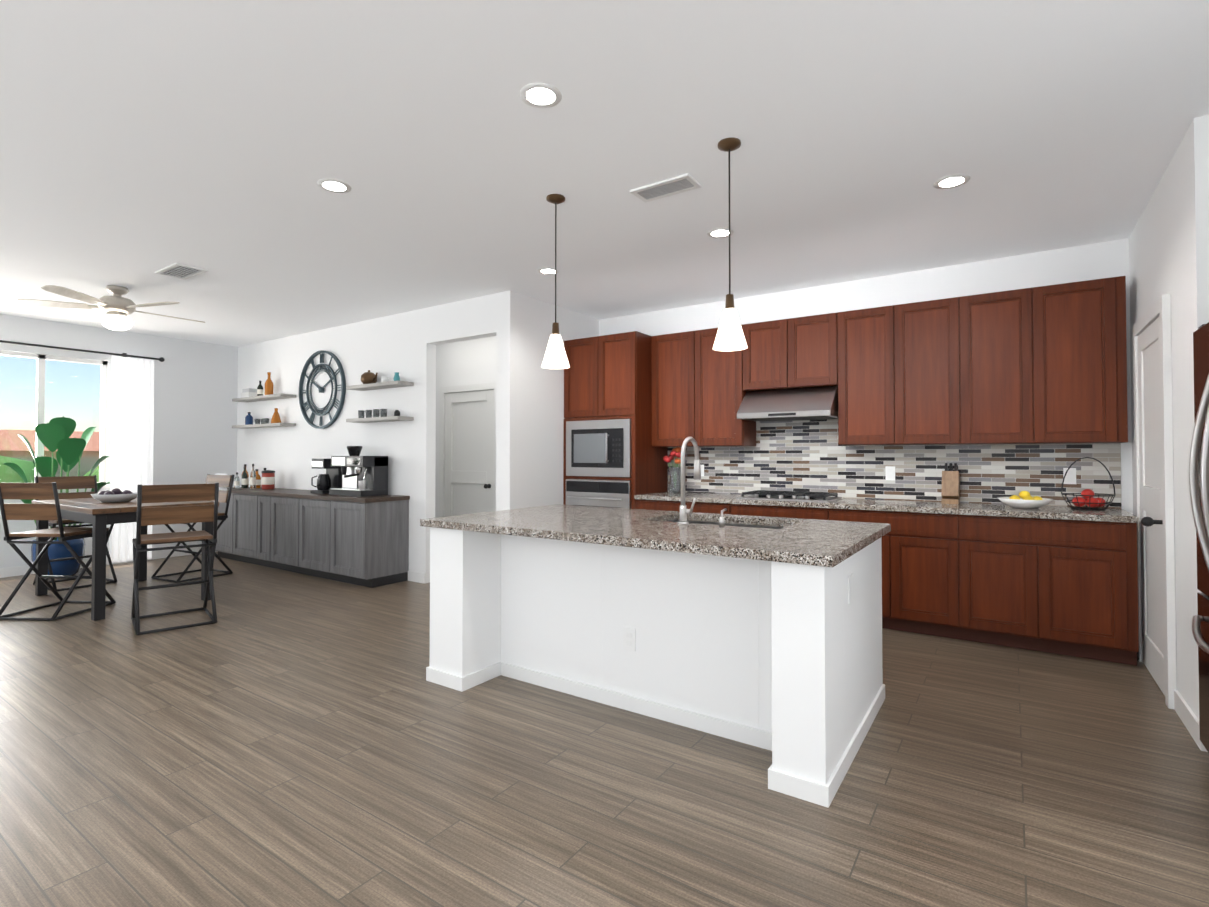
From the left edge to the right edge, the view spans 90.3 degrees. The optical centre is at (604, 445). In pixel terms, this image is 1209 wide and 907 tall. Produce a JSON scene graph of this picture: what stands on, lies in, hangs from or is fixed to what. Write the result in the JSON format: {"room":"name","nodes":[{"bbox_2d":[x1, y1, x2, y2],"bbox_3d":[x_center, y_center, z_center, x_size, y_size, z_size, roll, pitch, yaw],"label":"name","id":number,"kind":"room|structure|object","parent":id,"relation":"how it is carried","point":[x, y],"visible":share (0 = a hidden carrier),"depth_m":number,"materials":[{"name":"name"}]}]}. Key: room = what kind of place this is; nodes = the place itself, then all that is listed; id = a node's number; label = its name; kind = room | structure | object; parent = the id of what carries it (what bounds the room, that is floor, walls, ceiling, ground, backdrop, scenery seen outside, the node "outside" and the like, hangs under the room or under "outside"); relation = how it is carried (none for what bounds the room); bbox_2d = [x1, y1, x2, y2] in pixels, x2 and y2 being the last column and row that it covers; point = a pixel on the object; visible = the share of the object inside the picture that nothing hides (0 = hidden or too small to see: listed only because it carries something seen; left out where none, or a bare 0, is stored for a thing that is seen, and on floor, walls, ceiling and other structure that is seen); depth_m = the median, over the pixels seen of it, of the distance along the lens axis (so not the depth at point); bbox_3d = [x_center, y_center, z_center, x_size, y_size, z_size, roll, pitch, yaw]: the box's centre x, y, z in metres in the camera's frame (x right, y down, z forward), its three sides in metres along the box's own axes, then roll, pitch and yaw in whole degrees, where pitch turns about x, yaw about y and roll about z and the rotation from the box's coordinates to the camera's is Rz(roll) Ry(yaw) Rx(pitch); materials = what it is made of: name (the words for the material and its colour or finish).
{"room":"kitchen","nodes":[
{"label":"kitchen","id":0,"kind":"room"},
{"bbox_2d":[0,552,1208,906],"bbox_3d":[-2.329,1.385,3.113,10.560,0.100,8.520,-1,-1,34],"label":"floor","id":1,"kind":"structure","parent":0,"point":[276,738],"depth_m":2.38,"materials":[{"name":"brown wood"}]},
{"bbox_2d":[3,416,111,578],"bbox_3d":[-5.832,0.537,6.409,0.430,1.706,0.896,-1,-1,34],"label":"plant","id":2,"kind":"object","parent":1,"relation":"on","point":[54,434],"visible":0.62,"depth_m":6.37,"materials":[{"name":"green plant"}]},
{"bbox_2d":[0,482,115,620],"bbox_3d":[-4.498,0.827,4.955,0.496,1.076,0.569,0,-1,4],"label":"chair","id":3,"kind":"object","parent":1,"relation":"on","point":[45,491],"visible":0.98,"depth_m":4.75,"materials":[{"name":"black metal"}]},
{"bbox_2d":[33,475,116,590],"bbox_3d":[-5.288,0.844,6.018,0.569,1.076,0.496,-1,-1,31],"label":"chair","id":4,"kind":"object","parent":1,"relation":"on","point":[75,482],"visible":0.38,"depth_m":6.12,"materials":[{"name":"black metal"}]},
{"bbox_2d":[32,498,218,620],"bbox_3d":[-4.362,0.939,5.451,1.600,0.870,0.897,-1,-1,34],"label":"dining table","id":5,"kind":"object","parent":1,"relation":"on","point":[99,516],"visible":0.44,"depth_m":4.95,"materials":[{"name":"brown wood"}]},
{"bbox_2d":[90,488,136,502],"bbox_3d":[-4.349,0.440,5.354,0.350,0.123,0.350,-1,-1,34],"label":"bowl","id":6,"kind":"object","parent":5,"relation":"on","point":[116,495],"visible":0.98,"depth_m":5.26,"materials":[{"name":"grey ceramic"}]},
{"bbox_2d":[131,482,218,634],"bbox_3d":[-3.328,0.822,4.655,0.496,1.076,0.569,1,-1,-41],"label":"chair","id":7,"kind":"object","parent":1,"relation":"on","point":[173,493],"visible":1,"depth_m":4.52,"materials":[{"name":"brown wood"}]},
{"bbox_2d":[151,473,233,582],"bbox_3d":[-4.379,0.847,6.411,0.496,1.084,0.571,-1,-1,28],"label":"chair","id":8,"kind":"object","parent":1,"relation":"on","point":[224,481],"visible":0.54,"depth_m":6.48,"materials":[{"name":"wood"},{"name":"black metal"}]},
{"bbox_2d":[215,487,409,587],"bbox_3d":[-3.493,0.963,6.877,3.250,0.870,0.517,-1,-1,34],"label":"sideboard","id":9,"kind":"object","parent":1,"relation":"on","point":[361,541],"visible":0.92,"depth_m":6.22,"materials":[{"name":"grey wood"}]},
{"bbox_2d":[248,464,257,488],"bbox_3d":[-4.378,0.382,7.488,0.067,0.310,0.066,-1,-1,34],"label":"liquor bottle","id":10,"kind":"object","parent":9,"relation":"on","point":[255,480],"depth_m":7.47,"materials":[{"name":"orange"}]},
{"bbox_2d":[259,468,265,488],"bbox_3d":[-4.237,0.407,7.501,0.078,0.260,0.076,-1,-1,34],"label":"liquor bottle","id":11,"kind":"object","parent":9,"relation":"on","point":[260,478],"depth_m":7.62,"materials":[{"name":"orange"}]},
{"bbox_2d":[261,470,274,489],"bbox_3d":[-4.127,0.417,7.378,0.146,0.235,0.146,-1,-1,34],"label":"canister","id":12,"kind":"object","parent":9,"relation":"on","point":[268,480],"visible":0.98,"depth_m":7.32,"materials":[{"name":"red"}]},
{"bbox_2d":[310,458,341,493],"bbox_3d":[-3.054,0.333,6.645,0.240,0.380,0.292,-1,-1,34],"label":"coffee maker","id":13,"kind":"object","parent":9,"relation":"on","point":[331,478],"visible":0.77,"depth_m":6.57,"materials":[{"name":"grey plastic"}]},
{"bbox_2d":[329,446,387,496],"bbox_3d":[-2.601,0.259,6.280,0.560,0.515,0.391,-1,-1,34],"label":"espresso machine","id":14,"kind":"object","parent":9,"relation":"on","point":[363,476],"visible":1,"depth_m":6.20,"materials":[{"name":"grey plastic"}]},
{"bbox_2d":[563,331,667,508],"bbox_3d":[0.115,0.160,6.091,0.847,2.450,0.637,-1,-1,34],"label":"tall cabinet","id":15,"kind":"object","parent":1,"relation":"on","point":[607,377],"visible":0.5,"depth_m":5.80,"materials":[{"name":"brown wood"}]},
{"bbox_2d":[566,419,630,476],"bbox_3d":[0.082,0.029,6.045,0.751,0.544,0.659,-1,-1,34],"label":"microwave","id":16,"kind":"object","parent":15,"relation":"in","point":[602,448],"visible":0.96,"depth_m":5.79,"materials":[{"name":"silver metal"}]},
{"bbox_2d":[566,479,630,508],"bbox_3d":[0.077,0.679,6.027,0.751,0.684,0.676,-1,-1,34],"label":"wall oven","id":17,"kind":"object","parent":15,"relation":"in","point":[601,493],"visible":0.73,"depth_m":5.78,"materials":[{"name":"silver metal"}]},
{"bbox_2d":[426,516,884,807],"bbox_3d":[0.234,0.899,3.313,2.216,0.880,1.197,-1,-1,34],"label":"kitchen island","id":18,"kind":"object","parent":1,"relation":"on","point":[764,632],"depth_m":2.91,"materials":[{"name":"white paint"}]},
{"bbox_2d":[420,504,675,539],"bbox_3d":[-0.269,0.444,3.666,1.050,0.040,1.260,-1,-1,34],"label":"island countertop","id":19,"kind":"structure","parent":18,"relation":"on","point":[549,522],"depth_m":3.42,"materials":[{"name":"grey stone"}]},
{"bbox_2d":[564,512,803,555],"bbox_3d":[0.497,0.436,3.148,0.800,0.040,1.260,-1,-1,34],"label":"island countertop","id":20,"kind":"structure","parent":18,"relation":"on","point":[654,535],"depth_m":2.83,"materials":[{"name":"grey stone"}]},
{"bbox_2d":[678,437,726,526],"bbox_3d":[0.548,0.184,3.207,0.263,0.466,0.227,-1,-1,34],"label":"faucet","id":21,"kind":"object","parent":20,"relation":"on","point":[684,510],"visible":1,"depth_m":3.19,"materials":[{"name":"silver metal"}]},
{"bbox_2d":[724,520,890,567],"bbox_3d":[1.003,0.430,2.806,0.420,0.040,1.260,-1,-1,34],"label":"island countertop","id":22,"kind":"structure","parent":18,"relation":"on","point":[814,543],"depth_m":2.52,"materials":[{"name":"grey stone"}]},
{"bbox_2d":[636,499,735,514],"bbox_3d":[0.875,0.936,5.561,0.992,0.880,0.640,-1,-1,34],"label":"base cabinet","id":23,"kind":"object","parent":1,"relation":"on","point":[699,507],"depth_m":5.28,"materials":[{"name":"brown wood"}]},
{"bbox_2d":[634,491,1137,522],"bbox_3d":[1.917,0.464,4.851,3.517,0.040,0.662,-1,-1,34],"label":"countertop","id":24,"kind":"structure","parent":23,"relation":"on","point":[1062,512],"depth_m":4.37,"materials":[{"name":"stone"}]},
{"bbox_2d":[663,447,685,492],"bbox_3d":[0.669,0.236,5.812,0.228,0.447,0.168,-1,-1,34],"label":"flower vase","id":25,"kind":"object","parent":24,"relation":"on","point":[675,481],"visible":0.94,"depth_m":5.77,"materials":[{"name":"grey glass"}]},
{"bbox_2d":[736,490,841,501],"bbox_3d":[1.566,0.423,5.097,0.755,0.050,0.475,-1,-1,34],"label":"cooktop","id":26,"kind":"object","parent":24,"relation":"in","point":[793,496],"visible":1,"depth_m":4.99,"materials":[{"name":"silver metal"}]},
{"bbox_2d":[941,463,959,503],"bbox_3d":[2.651,0.286,4.602,0.110,0.305,0.218,-1,-1,34],"label":"knife block","id":27,"kind":"object","parent":24,"relation":"on","point":[950,492],"visible":1,"depth_m":4.54,"materials":[{"name":"brown wood"}]},
{"bbox_2d":[997,491,1052,508],"bbox_3d":[2.920,0.372,4.178,0.320,0.119,0.320,-1,-1,34],"label":"fruit bowl","id":28,"kind":"object","parent":24,"relation":"on","point":[1024,499],"visible":1,"depth_m":4.11,"materials":[{"name":"white ceramic"}]},
{"bbox_2d":[1061,457,1115,510],"bbox_3d":[3.255,0.253,4.050,0.288,0.353,0.287,-1,-1,34],"label":"basket","id":29,"kind":"object","parent":24,"relation":"on","point":[1090,500],"visible":1,"depth_m":4.02,"materials":[{"name":"black metal"}]},
{"bbox_2d":[736,504,839,520],"bbox_3d":[1.566,0.928,5.094,0.924,0.880,0.640,-1,-1,34],"label":"base cabinet","id":30,"kind":"object","parent":1,"relation":"on","point":[741,509],"depth_m":4.78,"materials":[{"name":"brown wood"}]},
{"bbox_2d":[840,509,971,640],"bbox_3d":[2.254,0.920,4.629,0.984,0.880,0.640,-1,-1,34],"label":"base cabinet","id":31,"kind":"object","parent":1,"relation":"on","point":[927,557],"depth_m":4.25,"materials":[{"name":"brown wood"}]},
{"bbox_2d":[972,515,1138,665],"bbox_3d":[2.969,0.912,4.145,0.992,0.880,0.640,-1,-1,34],"label":"base cabinet","id":32,"kind":"object","parent":1,"relation":"on","point":[1063,587],"depth_m":3.84,"materials":[{"name":"brown wood"}]},
{"bbox_2d":[1189,322,1208,752],"bbox_3d":[2.599,0.397,2.025,0.880,1.840,0.915,-1,-1,34],"label":"refrigerator","id":33,"kind":"object","parent":1,"relation":"on","point":[1199,473],"visible":1,"depth_m":2.45,"materials":[{"name":"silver metal"}]},
{"bbox_2d":[0,115,1208,719],"bbox_3d":[-2.329,-0.054,3.137,10.560,2.780,8.520,-1,-1,34],"label":"wall","id":34,"kind":"structure","parent":0,"point":[500,339],"depth_m":6.06,"materials":[{"name":"white paint"}]},
{"bbox_2d":[0,350,106,485],"bbox_3d":[-6.562,-0.279,6.163,0.060,1.470,2.320,-1,-1,34],"label":"window","id":35,"kind":"structure","parent":34,"relation":"in","point":[40,399],"depth_m":6.70,"materials":[{"name":"clear glass"}]},
{"bbox_2d":[0,340,164,361],"bbox_3d":[-6.430,-1.090,6.129,0.127,0.080,3.307,-1,-1,34],"label":"curtain rod","id":36,"kind":"object","parent":34,"relation":"attached to","point":[161,359],"visible":0.98,"depth_m":6.83,"materials":[{"name":"black metal"}]},
{"bbox_2d":[109,356,153,562],"bbox_3d":[-5.654,0.161,7.196,0.056,2.425,0.420,-1,-1,34],"label":"curtain","id":37,"kind":"object","parent":36,"relation":"hanging from","point":[132,409],"visible":0.75,"depth_m":7.18,"materials":[{"name":"white fabric"}]},
{"bbox_2d":[0,547,217,577],"bbox_3d":[-6.961,1.324,5.410,0.013,0.100,6.830,-1,-1,34],"label":"baseboard","id":38,"kind":"structure","parent":34,"relation":"attached to","point":[17,570],"depth_m":7.06,"materials":[{"name":"white wood"}]},
{"bbox_2d":[232,393,295,401],"bbox_3d":[-4.364,-0.607,7.686,1.220,0.036,0.197,-1,-1,34],"label":"shelf","id":39,"kind":"object","parent":34,"relation":"attached to","point":[265,397],"visible":1,"depth_m":7.54,"materials":[{"name":"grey wood"}]},
{"bbox_2d":[241,372,272,397],"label":"decor","id":40,"kind":"object","parent":39,"relation":"on","point":[249,392],"depth_m":7.71,"materials":[{"name":"white ceramic"}]},
{"bbox_2d":[232,423,295,428],"bbox_3d":[-4.364,-0.252,7.680,1.220,0.036,0.197,-1,-1,34],"label":"shelf","id":41,"kind":"object","parent":34,"relation":"attached to","point":[267,425],"visible":1,"depth_m":7.49,"materials":[{"name":"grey wood"}]},
{"bbox_2d":[245,408,280,424],"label":"decor","id":42,"kind":"object","parent":41,"relation":"on","point":[276,417],"depth_m":7.62,"materials":[{"name":"multicoloured ceramic"}]},
{"bbox_2d":[299,350,345,428],"bbox_3d":[-3.336,-0.659,7.083,0.920,0.920,0.040,-1,-1,34],"label":"clock","id":43,"kind":"object","parent":34,"relation":"attached to","point":[303,405],"visible":1,"depth_m":7.07,"materials":[{"name":"grey metal"}]},
{"bbox_2d":[346,380,413,390],"bbox_3d":[-2.377,-0.629,6.341,0.880,0.036,0.197,-1,-1,34],"label":"shelf","id":44,"kind":"object","parent":34,"relation":"attached to","point":[380,385],"visible":1,"depth_m":6.23,"materials":[{"name":"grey wood"}]},
{"bbox_2d":[361,370,399,383],"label":"decor","id":45,"kind":"object","parent":44,"relation":"on","point":[368,377],"depth_m":6.37,"materials":[{"name":"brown ceramic"}]},
{"bbox_2d":[346,416,413,422],"bbox_3d":[-2.377,-0.274,6.335,0.880,0.036,0.197,-1,-1,34],"label":"shelf","id":46,"kind":"object","parent":34,"relation":"attached to","point":[380,419],"visible":1,"depth_m":6.19,"materials":[{"name":"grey wood"}]},
{"bbox_2d":[358,409,386,417],"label":"decor","id":47,"kind":"object","parent":46,"relation":"on","point":[361,413],"depth_m":6.41,"materials":[{"name":"white ceramic"}]},
{"bbox_2d":[394,410,399,415],"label":"decor","id":48,"kind":"object","parent":46,"relation":"on","point":[396,413],"depth_m":6.15,"materials":[{"name":"black ceramic"}]},
{"bbox_2d":[408,571,425,583],"bbox_3d":[-3.417,1.352,7.127,3.900,0.100,0.013,-1,-1,34],"label":"baseboard","id":49,"kind":"structure","parent":34,"relation":"attached to","point":[413,576],"depth_m":6.09,"materials":[{"name":"white wood"}]},
{"bbox_2d":[439,382,495,516],"bbox_3d":[-1.620,0.338,7.194,1.002,2.131,0.050,-1,-1,34],"label":"door frame","id":50,"kind":"structure","parent":34,"relation":"attached to","point":[468,388],"depth_m":7.41,"materials":[{"name":"white wood"}]},
{"bbox_2d":[445,390,493,515],"bbox_3d":[-1.640,0.373,7.163,0.840,2.042,0.122,-1,-1,34],"label":"hall door","id":51,"kind":"structure","parent":34,"relation":"in","point":[469,434],"depth_m":7.21,"materials":[{"name":"white paint"}]},
{"bbox_2d":[651,330,702,446],"bbox_3d":[0.767,-0.530,5.837,0.524,1.080,0.347,-1,-1,34],"label":"upper cabinet","id":52,"kind":"object","parent":34,"relation":"attached to","point":[676,358],"depth_m":5.69,"materials":[{"name":"brown wood"}]},
{"bbox_2d":[703,324,755,446],"bbox_3d":[1.125,-0.534,5.594,0.588,1.080,0.347,-1,-1,34],"label":"upper cabinet","id":53,"kind":"object","parent":34,"relation":"attached to","point":[726,374],"depth_m":5.43,"materials":[{"name":"brown wood"}]},
{"bbox_2d":[751,318,794,390],"bbox_3d":[1.508,-0.783,5.339,0.462,0.590,0.347,-1,-1,34],"label":"upper cabinet","id":54,"kind":"object","parent":34,"relation":"attached to","point":[772,342],"depth_m":5.18,"materials":[{"name":"brown wood"}]},
{"bbox_2d":[795,312,838,387],"bbox_3d":[1.790,-0.786,5.148,0.467,0.590,0.347,-1,-1,34],"label":"upper cabinet","id":55,"kind":"object","parent":34,"relation":"attached to","point":[816,336],"depth_m":4.97,"materials":[{"name":"brown wood"}]},
{"bbox_2d":[838,304,906,445],"bbox_3d":[2.157,-0.545,4.896,0.544,1.080,0.347,-1,-1,34],"label":"upper cabinet","id":56,"kind":"object","parent":34,"relation":"attached to","point":[872,390],"depth_m":4.73,"materials":[{"name":"brown wood"}]},
{"bbox_2d":[737,386,837,421],"bbox_3d":[1.599,-0.357,5.159,0.775,0.261,0.510,-1,-1,34],"label":"range hood","id":57,"kind":"object","parent":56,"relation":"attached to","point":[809,403],"visible":0.85,"depth_m":5.01,"materials":[{"name":"silver metal"}]},
{"bbox_2d":[668,419,1121,508],"bbox_3d":[2.100,-0.020,5.129,3.517,0.937,0.009,-1,-1,34],"label":"backsplash","id":58,"kind":"structure","parent":34,"relation":"attached to","point":[805,455],"depth_m":4.95,"materials":[{"name":"tile"}]},
{"bbox_2d":[700,465,703,475],"bbox_3d":[0.943,0.244,5.897,0.072,0.115,0.008,-1,-1,34],"label":"electrical outlet plate","id":59,"kind":"object","parent":58,"relation":"attached to","point":[701,466],"depth_m":5.88,"materials":[{"name":"white plastic"}]},
{"bbox_2d":[885,466,894,479],"bbox_3d":[2.351,0.228,4.945,0.072,0.115,0.008,-1,-1,34],"label":"electrical outlet plate","id":60,"kind":"object","parent":58,"relation":"attached to","point":[889,470],"depth_m":4.94,"materials":[{"name":"white plastic"}]},
{"bbox_2d":[1063,468,1075,483],"bbox_3d":[3.320,0.217,4.289,0.072,0.115,0.008,-1,-1,34],"label":"electrical outlet plate","id":61,"kind":"object","parent":58,"relation":"attached to","point":[1070,477],"depth_m":4.29,"materials":[{"name":"white plastic"}]},
{"bbox_2d":[903,295,970,444],"bbox_3d":[2.511,-0.549,4.656,0.559,1.080,0.347,-1,-1,34],"label":"upper cabinet","id":62,"kind":"object","parent":34,"relation":"attached to","point":[936,333],"depth_m":4.48,"materials":[{"name":"brown wood"}]},
{"bbox_2d":[971,286,1046,443],"bbox_3d":[2.872,-0.553,4.412,0.560,1.080,0.347,-1,-1,34],"label":"upper cabinet","id":63,"kind":"object","parent":34,"relation":"attached to","point":[1042,365],"depth_m":4.23,"materials":[{"name":"brown wood"}]},
{"bbox_2d":[1047,276,1127,443],"bbox_3d":[3.231,-0.557,4.169,0.557,1.080,0.347,-1,-1,34],"label":"upper cabinet","id":64,"kind":"object","parent":34,"relation":"attached to","point":[1087,340],"depth_m":3.99,"materials":[{"name":"brown wood"}]},
{"bbox_2d":[1137,317,1164,695],"bbox_3d":[3.101,0.322,3.459,0.107,2.022,0.750,-1,-1,34],"label":"pantry door","id":65,"kind":"structure","parent":34,"relation":"in","point":[1151,519],"depth_m":3.47,"materials":[{"name":"white"}]},
{"bbox_2d":[1133,294,1176,708],"bbox_3d":[3.132,0.286,3.438,0.032,2.110,0.910,-1,-1,34],"label":"door frame","id":66,"kind":"structure","parent":34,"relation":"attached to","point":[1160,307],"depth_m":3.08,"materials":[{"name":"white"}]},
{"bbox_2d":[1174,690,1207,751],"bbox_3d":[3.103,1.289,3.355,0.013,0.100,1.793,-1,-1,34],"label":"baseboard","id":67,"kind":"structure","parent":34,"relation":"attached to","point":[1186,715],"depth_m":2.80,"materials":[{"name":"white wood"}]},
{"bbox_2d":[0,0,1208,346],"bbox_3d":[-2.329,-1.494,3.161,10.560,0.100,8.520,-1,-1,34],"label":"ceiling","id":68,"kind":"structure","parent":0,"point":[142,142],"depth_m":2.89,"materials":[{"name":"white paint"}]},
{"bbox_2d":[17,285,204,330],"bbox_3d":[-4.301,-1.215,5.393,1.332,0.385,1.286,-1,-1,34],"label":"ceiling fan","id":69,"kind":"object","parent":68,"relation":"hanging from","point":[117,307],"visible":1,"depth_m":5.25,"materials":[{"name":"silver metal"}]},
{"bbox_2d":[155,263,207,279],"bbox_3d":[-3.429,-1.410,4.870,0.420,0.012,0.220,-1,-1,34],"label":"ceiling vent","id":70,"kind":"object","parent":68,"relation":"in","point":[180,271],"visible":1,"depth_m":4.85,"materials":[{"name":"white metal"}]},
{"bbox_2d":[317,179,350,192],"bbox_3d":[-1.498,-1.439,3.334,0.176,0.004,0.176,-1,-1,34],"label":"recessed light","id":71,"kind":"object","parent":68,"relation":"in","point":[335,186],"visible":1,"depth_m":3.32,"materials":[{"name":"white"}]},
{"bbox_2d":[520,83,561,107],"bbox_3d":[-0.264,-1.453,2.499,0.176,0.004,0.176,-1,-1,34],"label":"recessed light","id":72,"kind":"object","parent":68,"relation":"in","point":[542,95],"visible":1,"depth_m":2.49,"materials":[{"name":"white"}]},
{"bbox_2d":[537,268,558,274],"bbox_3d":[-0.456,-1.413,4.875,0.176,0.004,0.176,-1,-1,34],"label":"recessed light","id":73,"kind":"object","parent":68,"relation":"in","point":[549,271],"visible":0.9,"depth_m":4.87,"materials":[{"name":"white"}]},
{"bbox_2d":[542,194,569,368],"bbox_3d":[-0.282,-0.946,3.482,0.164,0.985,0.164,-1,-1,34],"label":"pendant light","id":74,"kind":"object","parent":68,"relation":"hanging from","point":[555,356],"visible":1,"depth_m":3.45,"materials":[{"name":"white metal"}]},
{"bbox_2d":[630,173,701,202],"bbox_3d":[0.341,-1.435,3.358,0.360,0.012,0.170,-1,-1,34],"label":"ceiling vent","id":75,"kind":"object","parent":68,"relation":"in","point":[668,187],"visible":0.98,"depth_m":3.35,"materials":[{"name":"white metal"}]},
{"bbox_2d":[707,228,733,237],"bbox_3d":[0.778,-1.427,4.040,0.176,0.004,0.176,-1,-1,34],"label":"recessed light","id":76,"kind":"object","parent":68,"relation":"in","point":[720,232],"visible":0.88,"depth_m":4.03,"materials":[{"name":"white"}]},
{"bbox_2d":[713,137,747,350],"bbox_3d":[0.598,-0.956,2.874,0.164,0.985,0.164,-1,-1,34],"label":"pendant light","id":77,"kind":"object","parent":68,"relation":"hanging from","point":[730,336],"visible":1,"depth_m":2.84,"materials":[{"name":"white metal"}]},
{"bbox_2d":[933,174,970,188],"bbox_3d":[1.896,-1.440,3.283,0.176,0.004,0.176,-1,-1,34],"label":"recessed light","id":78,"kind":"object","parent":68,"relation":"in","point":[947,182],"visible":1,"depth_m":3.28,"materials":[{"name":"white"}]},
{"label":"outside","id":79,"kind":"structure","parent":0,"visible":0},
{"bbox_3d":[-25.889,1.945,23.265,50.960,0.050,70.000,-1,-1,34],"label":"ground","id":80,"kind":"structure","parent":79,"visible":0},
{"bbox_2d":[0,456,98,482],"bbox_3d":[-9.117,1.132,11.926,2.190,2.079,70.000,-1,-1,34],"label":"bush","id":81,"kind":"object","parent":80,"relation":"on","point":[27,464],"depth_m":10.21,"materials":[{"name":"green plant"}]},
{"bbox_2d":[0,429,99,456],"bbox_3d":[-26.579,0.588,21.340,13.600,2.600,24.000,-1,-1,34],"label":"house","id":82,"kind":"structure","parent":80,"relation":"on","point":[12,438],"depth_m":21.98,"materials":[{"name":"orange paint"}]}
]}

